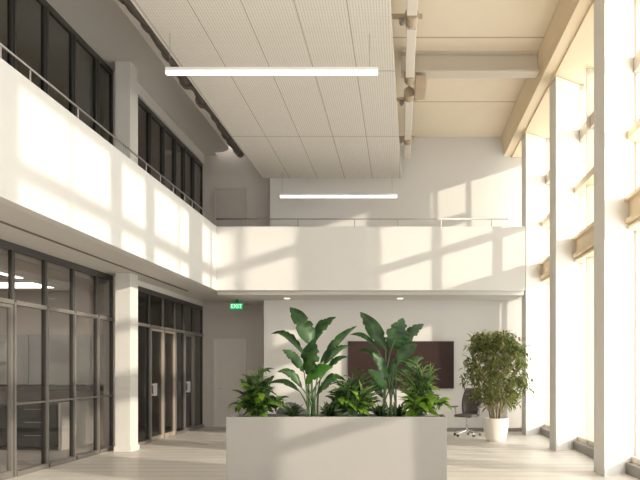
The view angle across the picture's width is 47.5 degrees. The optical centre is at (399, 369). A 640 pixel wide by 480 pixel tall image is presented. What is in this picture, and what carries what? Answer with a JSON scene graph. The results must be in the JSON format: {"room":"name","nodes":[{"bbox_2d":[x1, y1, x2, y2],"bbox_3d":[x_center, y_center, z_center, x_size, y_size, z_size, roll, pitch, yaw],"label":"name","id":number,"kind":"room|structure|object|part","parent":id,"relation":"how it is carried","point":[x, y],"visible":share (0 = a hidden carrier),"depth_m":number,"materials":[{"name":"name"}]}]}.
{"room":"lobby","nodes":[
{"label":"lobby","id":0,"kind":"room"},
{"bbox_2d":[0,291,103,442],"bbox_3d":[-7.740,-0.140,14.930,4.480,3.280,0.140,0,0,0],"label":"wall office partition","id":1,"kind":"structure","parent":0,"point":[28,319],"depth_m":14.86,"materials":[{"name":"glass"}]},
{"bbox_2d":[0,335,103,390],"bbox_3d":[-7.510,-0.150,14.727,3.780,1.140,0.255,0,0,0],"label":"upper cabinet","id":2,"kind":"object","parent":1,"relation":"attached to","point":[28,346],"visible":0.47,"depth_m":14.70,"materials":[{"name":"grey wood"}]},
{"bbox_3d":[-8.015,-0.210,14.773,0.850,1.020,0.145,0,0,0],"label":"door","id":3,"kind":"part","parent":2,"relation":"part of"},
{"bbox_3d":[-7.155,-0.210,14.773,0.850,1.020,0.145,0,0,0],"label":"door","id":4,"kind":"part","parent":2,"relation":"part of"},
{"bbox_2d":[0,386,103,390],"bbox_3d":[-7.510,0.375,14.727,3.780,0.090,0.255,0,0,0],"label":"shelf","id":5,"kind":"object","parent":2,"relation":"attached to","point":[2,388],"depth_m":14.60,"materials":[{"name":"wood"}]},
{"bbox_3d":[-6.295,-0.210,14.773,0.850,1.020,0.145,0,0,0],"label":"door","id":6,"kind":"part","parent":2,"relation":"part of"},
{"bbox_2d":[0,248,105,290],"bbox_3d":[-7.765,-1.695,9.350,4.430,0.150,11.000,0,0,0],"label":"ceiling","id":7,"kind":"structure","parent":0,"point":[57,275],"depth_m":12.35,"materials":[{"name":"paint"}]},
{"bbox_2d":[0,269,7,275],"bbox_3d":[-6.279,-1.581,11.420,0.369,0.073,0.703,0,0,0],"label":"light","id":8,"kind":"object","parent":7,"relation":"attached to","point":[2,272],"depth_m":11.60,"materials":[{"name":"white plastic"}]},
{"bbox_2d":[15,272,23,278],"bbox_3d":[-6.275,-1.581,11.783,0.368,0.073,0.748,0,0,0],"label":"light","id":9,"kind":"object","parent":7,"relation":"attached to","point":[17,275],"depth_m":12.05,"materials":[{"name":"white plastic"}]},
{"bbox_2d":[0,272,22,278],"bbox_3d":[-6.420,-1.552,10.900,0.090,0.015,2.560,0,0,0],"label":"diffuser","id":10,"kind":"object","parent":9,"relation":"attached to","point":[19,276],"depth_m":11.96,"materials":[{"name":"white plastic"}]},
{"bbox_2d":[0,280,56,287],"bbox_3d":[-7.600,-1.594,13.425,2.000,0.048,0.850,0,0,0],"label":"panel light","id":11,"kind":"object","parent":7,"relation":"attached to","point":[3,283],"visible":0.83,"depth_m":13.22,"materials":[{"name":"white plastic"}]},
{"bbox_2d":[0,283,52,287],"bbox_3d":[-7.600,-1.575,13.425,1.920,0.010,0.770,0,0,0],"label":"diffuser","id":12,"kind":"object","parent":11,"relation":"attached to","point":[2,285],"depth_m":13.38,"materials":[{"name":"white plastic"}]},
{"bbox_2d":[0,58,216,290],"bbox_3d":[-4.170,-2.495,3.620,0.140,1.430,25.240,0,0,0],"label":"wall","id":13,"kind":"structure","parent":0,"point":[55,169],"depth_m":9.45,"materials":[{"name":"white paint"}]},
{"bbox_2d":[0,43,214,222],"bbox_3d":[-4.160,-3.307,9.550,0.028,0.192,13.100,0,0,0],"label":"railing","id":14,"kind":"object","parent":13,"relation":"on","point":[1,45],"visible":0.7,"depth_m":9.59,"materials":[{"name":"metal"}]},
{"bbox_2d":[104,71,114,446],"bbox_3d":[-5.360,-2.080,13.705,0.480,7.160,0.190,0,0,0],"label":"wall","id":15,"kind":"structure","parent":0,"point":[106,286],"depth_m":13.61,"materials":[{"name":"paint"}]},
{"bbox_2d":[0,239,113,476],"bbox_3d":[-5.428,-0.141,9.045,0.105,3.279,9.110,0,0,0],"label":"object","id":16,"kind":"structure","parent":15,"relation":"in","point":[11,247],"depth_m":11.37,"materials":[{"name":"brown metal"}]},
{"bbox_2d":[0,303,12,479],"bbox_3d":[-5.438,0.290,9.633,0.065,2.400,0.855,0,0,0],"label":"door","id":17,"kind":"structure","parent":16,"relation":"attached to","point":[9,473],"depth_m":10.02,"materials":[{"name":"grey metal"}]},
{"bbox_2d":[7,0,112,144],"bbox_3d":[-5.428,-3.905,9.045,0.105,3.509,9.110,0,0,0],"label":"window","id":18,"kind":"structure","parent":15,"relation":"in","point":[46,8],"depth_m":11.92,"materials":[{"name":"brown metal"}]},
{"bbox_2d":[0,0,228,154],"bbox_3d":[-7.285,-5.815,5.000,5.830,0.310,28.000,0,0,0],"label":"ceiling","id":19,"kind":"structure","parent":0,"point":[108,27],"depth_m":13.16,"materials":[{"name":"paint"}]},
{"bbox_2d":[0,202,233,301],"bbox_3d":[-7.060,-1.965,4.970,5.880,0.370,27.940,0,0,0],"label":"soffit","id":20,"kind":"structure","parent":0,"point":[8,214],"depth_m":10.91,"materials":[{"name":"paint"}]},
{"bbox_2d":[0,220,187,290],"bbox_3d":[-4.777,-1.774,10.100,0.045,0.013,12.200,0,0,0],"label":"air slot","id":21,"kind":"object","parent":20,"relation":"attached to","point":[2,222],"visible":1,"depth_m":10.74,"materials":[{"name":"black metal"}]},
{"bbox_2d":[115,61,137,164],"bbox_3d":[-5.080,-3.905,13.385,0.280,3.510,0.390,0,0,0],"label":"column","id":22,"kind":"structure","parent":20,"relation":"on","point":[126,73],"depth_m":13.19,"materials":[{"name":"paint"}]},
{"bbox_2d":[138,280,202,305],"bbox_3d":[-5.240,-1.724,16.375,0.120,0.109,5.130,0,0,0],"label":"wall","id":23,"kind":"structure","parent":0,"point":[140,283],"depth_m":16.11,"materials":[{"name":"paint"}]},
{"bbox_2d":[138,286,203,445],"bbox_3d":[-5.197,-0.086,16.375,0.105,3.169,5.130,0,0,0],"label":"window","id":24,"kind":"structure","parent":23,"relation":"in","point":[148,292],"depth_m":16.60,"materials":[{"name":"brown metal"}]},
{"bbox_2d":[152,328,163,440],"bbox_3d":[-5.175,0.310,15.377,0.130,2.360,0.815,0,0,0],"label":"door","id":25,"kind":"structure","parent":24,"relation":"attached to","point":[161,435],"depth_m":15.74,"materials":[{"name":"grey metal"}]},
{"bbox_3d":[-5.143,0.410,15.070,0.065,0.260,0.156,0,0,0],"label":"handle","id":26,"kind":"part","parent":25,"relation":"part of","materials":[{"name":"silver metal"}]},
{"bbox_2d":[165,331,174,437],"bbox_3d":[-5.207,0.310,16.190,0.065,2.360,0.790,0,0,0],"label":"door","id":27,"kind":"structure","parent":24,"relation":"attached to","point":[171,433],"depth_m":16.54,"materials":[{"name":"beige metal"}]},
{"bbox_2d":[186,334,193,430],"bbox_3d":[-5.175,0.310,17.703,0.130,2.360,0.705,0,0,0],"label":"door","id":28,"kind":"structure","parent":24,"relation":"attached to","point":[191,427],"depth_m":18.01,"materials":[{"name":"grey metal"}]},
{"bbox_2d":[138,83,204,163],"bbox_3d":[-5.220,-5.535,16.375,0.160,0.230,5.130,0,0,0],"label":"wall","id":29,"kind":"structure","parent":0,"point":[143,94],"depth_m":16.06,"materials":[{"name":"paint"}]},
{"bbox_2d":[138,97,202,214],"bbox_3d":[-5.197,-3.785,16.375,0.105,3.269,5.130,0,0,0],"label":"window","id":30,"kind":"structure","parent":29,"relation":"in","point":[150,115],"depth_m":16.59,"materials":[{"name":"brown metal"}]},
{"bbox_3d":[-5.192,-3.736,16.375,0.095,3.169,5.060,0,0,0],"label":"rail frame","id":31,"kind":"part","parent":30,"relation":"part of","materials":[{"name":"brown metal"}]},
{"bbox_2d":[0,427,638,479],"bbox_3d":[-3.150,1.600,5.100,14.100,0.200,28.200,0,0,0],"label":"floor","id":32,"kind":"structure","parent":0,"point":[198,454],"depth_m":11.80,"materials":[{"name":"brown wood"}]},
{"bbox_2d":[0,400,92,450],"bbox_3d":[-8.005,1.054,14.123,3.390,0.889,1.465,0,0,0],"label":"base cabinet","id":33,"kind":"object","parent":32,"relation":"on","point":[28,415],"depth_m":13.43,"materials":[{"name":"laminate"}]},
{"bbox_3d":[-7.640,1.040,13.437,0.820,0.720,0.023,0,0,0],"label":"door","id":34,"kind":"part","parent":33,"relation":"part of","materials":[{"name":"wood"}]},
{"bbox_3d":[-6.800,0.795,13.437,0.800,0.230,0.023,0,0,0],"label":"drawer","id":35,"kind":"part","parent":33,"relation":"part of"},
{"bbox_3d":[-6.800,1.040,13.437,0.800,0.230,0.023,0,0,0],"label":"drawer","id":36,"kind":"part","parent":33,"relation":"part of","materials":[{"name":"wood"}]},
{"bbox_3d":[-6.800,1.285,13.437,0.800,0.230,0.023,0,0,0],"label":"drawer","id":37,"kind":"part","parent":33,"relation":"part of","materials":[{"name":"wood"}]},
{"bbox_2d":[0,400,82,404],"bbox_3d":[-8.030,0.640,14.127,3.340,0.040,1.455,0,0,0],"label":"countertop","id":38,"kind":"structure","parent":33,"relation":"on","point":[2,402],"depth_m":13.74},
{"bbox_3d":[-6.332,1.054,14.123,0.045,0.889,1.465,0,0,0],"label":"panel","id":39,"kind":"part","parent":33,"relation":"part of","materials":[{"name":"beige wood"}]},
{"bbox_2d":[114,273,138,451],"bbox_3d":[-5.080,-0.140,13.385,0.320,3.280,0.430,0,0,0],"label":"column","id":40,"kind":"structure","parent":32,"relation":"on","point":[126,284],"depth_m":13.19,"materials":[{"name":"paint"}]},
{"bbox_2d":[276,402,306,413],"bbox_3d":[-1.986,1.046,13.563,0.720,0.913,0.645,0,0,10],"label":"armchair","id":41,"kind":"object","parent":32,"relation":"on","point":[279,411],"visible":0.04,"depth_m":13.29,"materials":[{"name":"fabric"}]},
{"bbox_2d":[226,414,446,479],"bbox_3d":[-0.815,1.050,9.545,2.830,0.900,0.630,0,0,0],"label":"planter","id":42,"kind":"object","parent":32,"relation":"on","point":[274,446],"visible":1,"depth_m":9.23,"materials":[{"name":"grey laminate"}]},
{"bbox_2d":[227,366,287,416],"bbox_3d":[-1.873,0.300,9.516,0.815,0.700,0.553,0,0,-11],"label":"leafy bush","id":43,"kind":"object","parent":42,"relation":"on","point":[256,399],"visible":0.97,"depth_m":9.43,"materials":[{"name":"green plant"}]},
{"bbox_3d":[-1.881,0.297,9.515,0.606,0.693,0.305,0,0,0],"label":"stem","id":44,"kind":"part","parent":43,"relation":"part of","materials":[{"name":"green plant"}]},
{"bbox_2d":[282,402,306,416],"bbox_3d":[-1.416,0.531,9.599,0.384,0.212,0.237,0,0,-8],"label":"fern","id":45,"kind":"object","parent":42,"relation":"on","point":[292,411],"visible":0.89,"depth_m":9.61,"materials":[{"name":"green plant"}]},
{"bbox_2d":[271,307,356,416],"bbox_3d":[-1.169,-0.101,9.507,1.182,1.469,0.329,0,0,0],"label":"plant","id":46,"kind":"object","parent":42,"relation":"on","point":[307,333],"visible":0.96,"depth_m":9.51,"materials":[{"name":"green plant"}]},
{"bbox_3d":[-1.364,0.194,9.501,0.315,0.880,0.047,0,0,0],"label":"stem","id":47,"kind":"part","parent":46,"relation":"part of","materials":[{"name":"green plant"}]},
{"bbox_3d":[-1.353,0.328,9.467,0.437,0.611,0.109,0,0,0],"label":"stem","id":48,"kind":"part","parent":46,"relation":"part of","materials":[{"name":"green plant"}]},
{"bbox_3d":[-1.179,0.136,9.494,0.041,0.996,0.151,0,0,-33],"label":"stem","id":49,"kind":"part","parent":46,"relation":"part of","materials":[{"name":"green plant"}]},
{"bbox_3d":[-0.972,0.233,9.565,0.487,0.801,0.167,0,0,0],"label":"stem","id":50,"kind":"part","parent":46,"relation":"part of","materials":[{"name":"green plant"}]},
{"bbox_3d":[-0.900,0.040,9.614,0.540,1.187,0.104,0,0,-21],"label":"stem","id":51,"kind":"part","parent":46,"relation":"part of","materials":[{"name":"green plant"}]},
{"bbox_3d":[-0.915,0.164,9.528,0.408,0.940,0.056,0,0,13],"label":"stem","id":52,"kind":"part","parent":46,"relation":"part of","materials":[{"name":"green plant"}]},
{"bbox_3d":[-0.959,0.373,9.542,0.413,0.521,0.057,0,0,-11],"label":"stem","id":53,"kind":"part","parent":46,"relation":"part of","materials":[{"name":"green plant"}]},
{"bbox_2d":[319,401,339,416],"bbox_3d":[-0.926,0.525,9.624,0.370,0.224,0.210,0,0,0],"label":"fern","id":54,"kind":"object","parent":42,"relation":"on","point":[328,412],"visible":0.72,"depth_m":9.61,"materials":[{"name":"green plant"}]},
{"bbox_2d":[322,368,379,416],"bbox_3d":[-0.620,0.310,9.514,0.765,0.663,0.610,0,0,0],"label":"leafy bush","id":55,"kind":"object","parent":42,"relation":"on","point":[347,398],"visible":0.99,"depth_m":9.45,"materials":[{"name":"green plant"}]},
{"bbox_3d":[-0.646,0.341,9.520,0.537,0.604,0.282,0,0,0],"label":"stem","id":56,"kind":"part","parent":55,"relation":"part of","materials":[{"name":"green plant"}]},
{"bbox_2d":[370,402,392,416],"bbox_3d":[-0.257,0.530,9.625,0.356,0.214,0.285,0,0,0],"label":"fern","id":57,"kind":"object","parent":42,"relation":"on","point":[378,410],"visible":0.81,"depth_m":9.60,"materials":[{"name":"green plant"}]},
{"bbox_2d":[350,312,423,416],"bbox_3d":[-0.176,-0.072,9.549,1.001,1.410,0.305,0,0,0],"label":"plant","id":58,"kind":"object","parent":42,"relation":"in","point":[397,337],"visible":0.97,"depth_m":9.53,"materials":[{"name":"green plant"}]},
{"bbox_3d":[-0.367,0.084,9.535,0.531,1.100,0.051,0,0,0],"label":"stem","id":59,"kind":"part","parent":58,"relation":"part of","materials":[{"name":"green plant"}]},
{"bbox_3d":[-0.304,0.192,9.601,0.519,0.883,0.190,0,0,0],"label":"stem","id":60,"kind":"part","parent":58,"relation":"part of","materials":[{"name":"green plant"}]},
{"bbox_3d":[-0.104,-0.002,9.536,0.255,1.271,0.059,0,0,0],"label":"stem","id":61,"kind":"part","parent":58,"relation":"part of","materials":[{"name":"green plant"}]},
{"bbox_3d":[0.074,0.022,9.621,0.431,1.224,0.029,0,0,-16],"label":"stem","id":62,"kind":"part","parent":58,"relation":"part of","materials":[{"name":"green plant"}]},
{"bbox_3d":[0.059,0.156,9.499,0.270,0.954,0.044,0,0,17],"label":"stem","id":63,"kind":"part","parent":58,"relation":"part of","materials":[{"name":"green plant"}]},
{"bbox_2d":[386,402,405,416],"bbox_3d":[-0.032,0.525,9.607,0.344,0.224,0.270,0,0,0],"label":"fern","id":64,"kind":"object","parent":42,"relation":"on","point":[399,410],"visible":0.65,"depth_m":9.60,"materials":[{"name":"green plant"}]},
{"bbox_2d":[394,356,451,416],"bbox_3d":[0.287,0.230,9.456,0.765,0.840,0.564,0,0,-23],"label":"leafy bush","id":65,"kind":"object","parent":42,"relation":"on","point":[418,403],"visible":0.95,"depth_m":9.42,"materials":[{"name":"green plant"}]},
{"bbox_3d":[0.312,0.280,9.473,0.501,0.728,0.263,0,0,-9],"label":"stem","id":66,"kind":"part","parent":65,"relation":"part of","materials":[{"name":"green plant"}]},
{"bbox_2d":[451,388,482,436],"bbox_3d":[1.529,0.957,16.366,0.670,1.084,0.675,0,0,28],"label":"office chair","id":67,"kind":"object","parent":32,"relation":"on","point":[469,410],"visible":0.92,"depth_m":16.52,"materials":[{"name":"grey fabric"}]},
{"bbox_3d":[1.511,1.030,16.332,0.478,0.060,0.520,0,0,28],"label":"seat","id":68,"kind":"part","parent":67,"relation":"part of","materials":[{"name":"grey fabric"}]},
{"bbox_3d":[1.639,0.711,16.574,0.483,0.593,0.205,0,0,28],"label":"backrest","id":69,"kind":"part","parent":67,"relation":"part of","materials":[{"name":"grey fabric"}]},
{"bbox_2d":[458,329,536,441],"bbox_3d":[2.034,0.310,15.222,1.646,2.379,1.772,0,0,3],"label":"potted tree","id":70,"kind":"object","parent":32,"relation":"on","point":[495,428],"visible":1,"depth_m":14.98,"materials":[{"name":"green plant"}]},
{"bbox_3d":[1.755,0.211,15.159,0.376,1.726,0.055,0,0,-8],"label":"stem","id":71,"kind":"part","parent":70,"relation":"part of","materials":[{"name":"plant"}]},
{"bbox_3d":[1.925,0.299,15.044,0.171,1.547,0.221,0,0,0],"label":"stem","id":72,"kind":"part","parent":70,"relation":"part of","materials":[{"name":"brown plant"}]},
{"bbox_3d":[2.020,1.255,15.200,0.550,0.490,0.550,0,0,0],"label":"pot","id":73,"kind":"part","parent":70,"relation":"part of","materials":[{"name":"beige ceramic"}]},
{"bbox_3d":[2.033,0.198,15.120,0.052,1.747,0.072,0,0,11],"label":"stem","id":74,"kind":"part","parent":70,"relation":"part of","materials":[{"name":"brown plant"}]},
{"bbox_3d":[2.171,0.317,15.111,0.197,1.510,0.056,0,0,19],"label":"stem","id":75,"kind":"part","parent":70,"relation":"part of","materials":[{"name":"brown plant"}]},
{"bbox_2d":[573,68,593,458],"bbox_3d":[3.410,-1.966,12.235,0.300,6.929,3.040,0,0,0],"label":"window","id":76,"kind":"structure","parent":32,"relation":"on","point":[584,239],"depth_m":12.96,"materials":[{"name":"clear glass"}]},
{"bbox_3d":[3.415,1.419,12.235,0.290,0.159,3.040,0,0,0],"label":"sill","id":77,"kind":"part","parent":76,"relation":"part of","materials":[{"name":"grey metal"}]},
{"bbox_2d":[138,146,521,426],"bbox_3d":[-3.150,-2.300,19.075,14.100,7.600,0.250,0,0,0],"label":"wall","id":78,"kind":"structure","parent":0,"point":[223,169],"depth_m":18.95,"materials":[{"name":"beige paint"}]},
{"bbox_2d":[213,339,245,426],"bbox_3d":[-4.470,0.340,18.910,0.860,2.319,0.078,0,0,0],"label":"door","id":79,"kind":"structure","parent":78,"relation":"in","point":[229,355],"depth_m":18.93,"materials":[{"name":"paint"}]},
{"bbox_2d":[213,187,246,226],"bbox_3d":[-4.460,-3.475,18.910,0.880,2.649,0.078,0,0,0],"label":"door","id":80,"kind":"structure","parent":78,"relation":"in","point":[228,202],"depth_m":18.93,"materials":[{"name":"beige paint"}]},
{"bbox_2d":[217,227,524,290],"bbox_3d":[-0.650,-2.495,16.170,6.900,1.430,0.140,0,0,0],"label":"wall","id":81,"kind":"structure","parent":0,"point":[248,258],"depth_m":16.10,"materials":[{"name":"white paint"}]},
{"bbox_2d":[216,218,508,226],"bbox_3d":[-0.836,-3.307,16.170,6.568,0.192,0.028,0,0,0],"label":"railing","id":82,"kind":"object","parent":81,"relation":"on","point":[242,219],"visible":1,"depth_m":16.16,"materials":[{"name":"metal"}]},
{"bbox_3d":[-0.840,-3.390,16.170,6.560,0.027,0.028,0,0,0],"label":"handrail","id":83,"kind":"part","parent":82,"relation":"part of","materials":[{"name":"metal"}]},
{"bbox_2d":[218,291,523,304],"bbox_3d":[-0.660,-1.925,17.605,6.920,0.450,2.670,0,0,0],"label":"ceiling","id":84,"kind":"structure","parent":0,"point":[245,297],"depth_m":16.43,"materials":[{"name":"paint"}]},
{"bbox_2d":[230,300,242,309],"bbox_3d":[-3.945,-1.578,17.380,0.320,0.246,0.060,0,0,0],"label":"exit sign","id":85,"kind":"object","parent":84,"relation":"hanging from","point":[233,306],"visible":1,"depth_m":17.35,"materials":[{"name":"green plastic"}]},
{"bbox_2d":[264,300,521,427],"bbox_3d":[0.240,-0.100,18.250,7.120,3.200,1.380,0,0,0],"label":"wall","id":86,"kind":"structure","parent":0,"point":[443,320],"depth_m":17.56,"materials":[{"name":"white paint"},{"name":"dark metal"}]},
{"bbox_2d":[348,341,453,388],"bbox_3d":[0.020,-0.125,17.512,2.580,1.150,0.100,0,0,0],"label":"television","id":87,"kind":"object","parent":86,"relation":"attached to","point":[440,354],"visible":0.64,"depth_m":17.46,"materials":[{"name":"plastic"}]},
{"bbox_2d":[447,428,521,431],"bbox_3d":[-0.015,1.455,17.547,6.630,0.090,0.023,0,0,0],"label":"baseboard","id":88,"kind":"structure","parent":86,"relation":"attached to","point":[448,429],"depth_m":17.54,"materials":[{"name":"white paint"}]},
{"bbox_2d":[270,137,521,226],"bbox_3d":[0.235,-4.065,18.700,7.130,3.810,0.480,0,0,0],"label":"wall","id":89,"kind":"structure","parent":0,"point":[442,177],"depth_m":18.46,"materials":[{"name":"white paint"}]},
{"bbox_2d":[390,0,559,136],"bbox_3d":[-0.250,-6.085,5.100,8.100,0.230,28.200,0,0,0],"label":"ceiling","id":90,"kind":"structure","parent":0,"point":[452,107],"depth_m":13.29,"materials":[{"name":"white paint"}]},
{"bbox_2d":[119,0,243,157],"bbox_3d":[-3.853,-5.537,11.558,0.340,0.876,12.122,0,0,0],"label":"duct","id":91,"kind":"object","parent":90,"relation":"hanging from","point":[184,81],"visible":0.54,"depth_m":12.82,"materials":[{"name":"grey metal"}]},
{"bbox_2d":[130,0,400,177],"bbox_3d":[-1.725,-5.357,11.490,3.510,1.235,12.580,0,0,0],"label":"ceiling","id":92,"kind":"structure","parent":90,"relation":"hanging from","point":[296,126],"depth_m":11.71,"materials":[{"name":"metal"}]},
{"bbox_2d":[165,33,377,74],"bbox_3d":[-1.805,-4.450,10.140,2.990,0.581,0.070,0,0,0],"label":"linear pendant light","id":93,"kind":"object","parent":92,"relation":"hanging from","point":[369,70],"visible":1,"depth_m":10.11,"materials":[{"name":"metal"}]},
{"bbox_2d":[165,70,377,74],"bbox_3d":[-1.805,-4.185,10.140,2.980,0.049,0.068,0,0,0],"label":"diffuser","id":94,"kind":"object","parent":93,"relation":"attached to","point":[168,72],"depth_m":10.11,"materials":[{"name":"white plastic"}]},
{"bbox_2d":[280,172,396,197],"bbox_3d":[-1.475,-4.436,17.270,2.810,0.611,0.070,0,0,0],"label":"linear pendant light","id":95,"kind":"object","parent":92,"relation":"hanging from","point":[282,195],"visible":1,"depth_m":17.24,"materials":[{"name":"metal"}]},
{"bbox_2d":[280,195,396,197],"bbox_3d":[-1.475,-4.155,17.270,2.800,0.049,0.068,0,0,0],"label":"diffuser","id":96,"kind":"object","parent":95,"relation":"attached to","point":[281,196],"depth_m":17.24,"materials":[{"name":"white plastic"}]},
{"bbox_2d":[391,14,421,25],"bbox_3d":[0.000,-5.700,11.300,0.700,0.550,0.100,0,0,0],"label":"bracket","id":97,"kind":"object","parent":90,"relation":"hanging from","point":[401,17],"visible":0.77,"depth_m":11.27,"materials":[{"name":"metal"}]},
{"bbox_2d":[397,97,416,105],"bbox_3d":[0.000,-5.700,14.750,0.700,0.550,0.100,0,0,0],"label":"bracket","id":98,"kind":"object","parent":90,"relation":"hanging from","point":[401,100],"visible":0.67,"depth_m":14.72,"materials":[{"name":"metal"}]},
{"bbox_2d":[399,136,414,142],"bbox_3d":[0.000,-5.700,17.200,0.700,0.550,0.100,0,0,0],"label":"bracket","id":99,"kind":"object","parent":90,"relation":"hanging from","point":[400,137],"visible":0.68,"depth_m":17.17,"materials":[{"name":"metal"}]},
{"bbox_2d":[403,0,417,158],"bbox_3d":[0.180,-5.654,13.250,0.200,0.642,10.100,0,0,0],"label":"pipe","id":100,"kind":"object","parent":90,"relation":"hanging from","point":[411,14],"visible":1,"depth_m":12.84,"materials":[{"name":"white metal"}]},
{"bbox_2d":[404,144,410,158],"bbox_3d":[0.180,-5.430,17.700,0.160,0.140,1.200,0,0,0],"label":"tray","id":101,"kind":"object","parent":100,"relation":"on","point":[407,148],"depth_m":17.66,"materials":[{"name":"white metal"}]},
{"bbox_2d":[404,101,412,139],"bbox_3d":[0.180,-5.430,15.575,0.160,0.140,2.450,0,0,0],"label":"tray","id":102,"kind":"object","parent":100,"relation":"on","point":[408,104],"depth_m":15.47,"materials":[{"name":"white metal"}]},
{"bbox_2d":[405,26,415,76],"bbox_3d":[0.180,-5.430,12.275,0.160,0.140,1.850,0,0,0],"label":"tray","id":103,"kind":"object","parent":100,"relation":"on","point":[410,33],"depth_m":12.12,"materials":[{"name":"white metal"}]},
{"bbox_2d":[407,0,417,15],"bbox_3d":[0.180,-5.430,9.550,0.160,0.140,2.700,0,0,0],"label":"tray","id":104,"kind":"object","parent":100,"relation":"on","point":[412,5],"depth_m":10.65,"materials":[{"name":"white metal"}]},
{"bbox_2d":[414,75,426,99],"bbox_3d":[0.390,-5.638,13.800,0.220,0.675,0.700,0,0,0],"label":"junction box","id":105,"kind":"object","parent":90,"relation":"hanging from","point":[420,86],"visible":0.92,"depth_m":13.51,"materials":[{"name":"white metal"}]},
{"bbox_2d":[401,51,538,77],"bbox_3d":[1.310,-5.774,13.620,2.580,0.389,0.300,0,0,0],"label":"beam","id":106,"kind":"structure","parent":90,"relation":"attached to","point":[433,64],"depth_m":13.60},
{"bbox_2d":[501,0,595,157],"bbox_3d":[3.190,-5.700,4.725,1.220,0.520,27.450,0,0,0],"label":"beam","id":107,"kind":"structure","parent":90,"relation":"attached to","point":[566,50],"depth_m":13.08,"materials":[{"name":"beige wood"}]},
{"bbox_2d":[522,133,545,435],"bbox_3d":[3.220,-1.965,16.755,0.680,6.930,0.570,0,0,0],"label":"column","id":108,"kind":"structure","parent":0,"point":[533,146],"depth_m":16.66,"materials":[{"name":"paint"}]},
{"bbox_2d":[540,138,549,438],"bbox_3d":[3.410,-1.966,15.405,0.300,6.929,3.040,0,0,0],"label":"window","id":109,"kind":"structure","parent":108,"relation":"attached to","point":[545,431],"depth_m":16.88,"materials":[{"name":"clear glass"}]},
{"bbox_3d":[3.415,1.419,15.405,0.290,0.159,3.040,0,0,0],"label":"sill","id":110,"kind":"part","parent":109,"relation":"part of","materials":[{"name":"beige wood"}]},
{"bbox_3d":[3.440,-2.045,15.405,0.160,6.770,3.034,0,0,0],"label":"frame","id":111,"kind":"part","parent":109,"relation":"part of","materials":[{"name":"white metal"}]},
{"bbox_2d":[550,76,585,450],"bbox_3d":[3.220,-1.965,13.585,0.680,6.930,0.570,0,0,0],"label":"column","id":112,"kind":"structure","parent":0,"point":[564,94],"depth_m":13.52,"materials":[{"name":"paint"}]},
{"bbox_2d":[594,0,634,476],"bbox_3d":[3.220,-1.965,10.415,0.680,6.930,0.570,0,0,0],"label":"column","id":113,"kind":"structure","parent":0,"point":[614,20],"depth_m":10.34,"materials":[{"name":"paint"}]},
{"bbox_2d":[625,0,639,479],"bbox_3d":[3.410,-1.966,9.200,0.300,6.929,2.770,0,0,0],"label":"window","id":114,"kind":"structure","parent":113,"relation":"attached to","point":[633,134],"depth_m":10.54,"materials":[{"name":"grey metal"}]},
{"bbox_3d":[3.415,1.419,9.200,0.290,0.159,2.770,0,0,0],"label":"sill","id":115,"kind":"part","parent":114,"relation":"part of","materials":[{"name":"beige wood"}]},
{"bbox_3d":[3.450,-2.045,9.200,0.140,6.770,2.764,0,0,0],"label":"frame","id":116,"kind":"part","parent":114,"relation":"part of","materials":[{"name":"white metal"}]}
]}

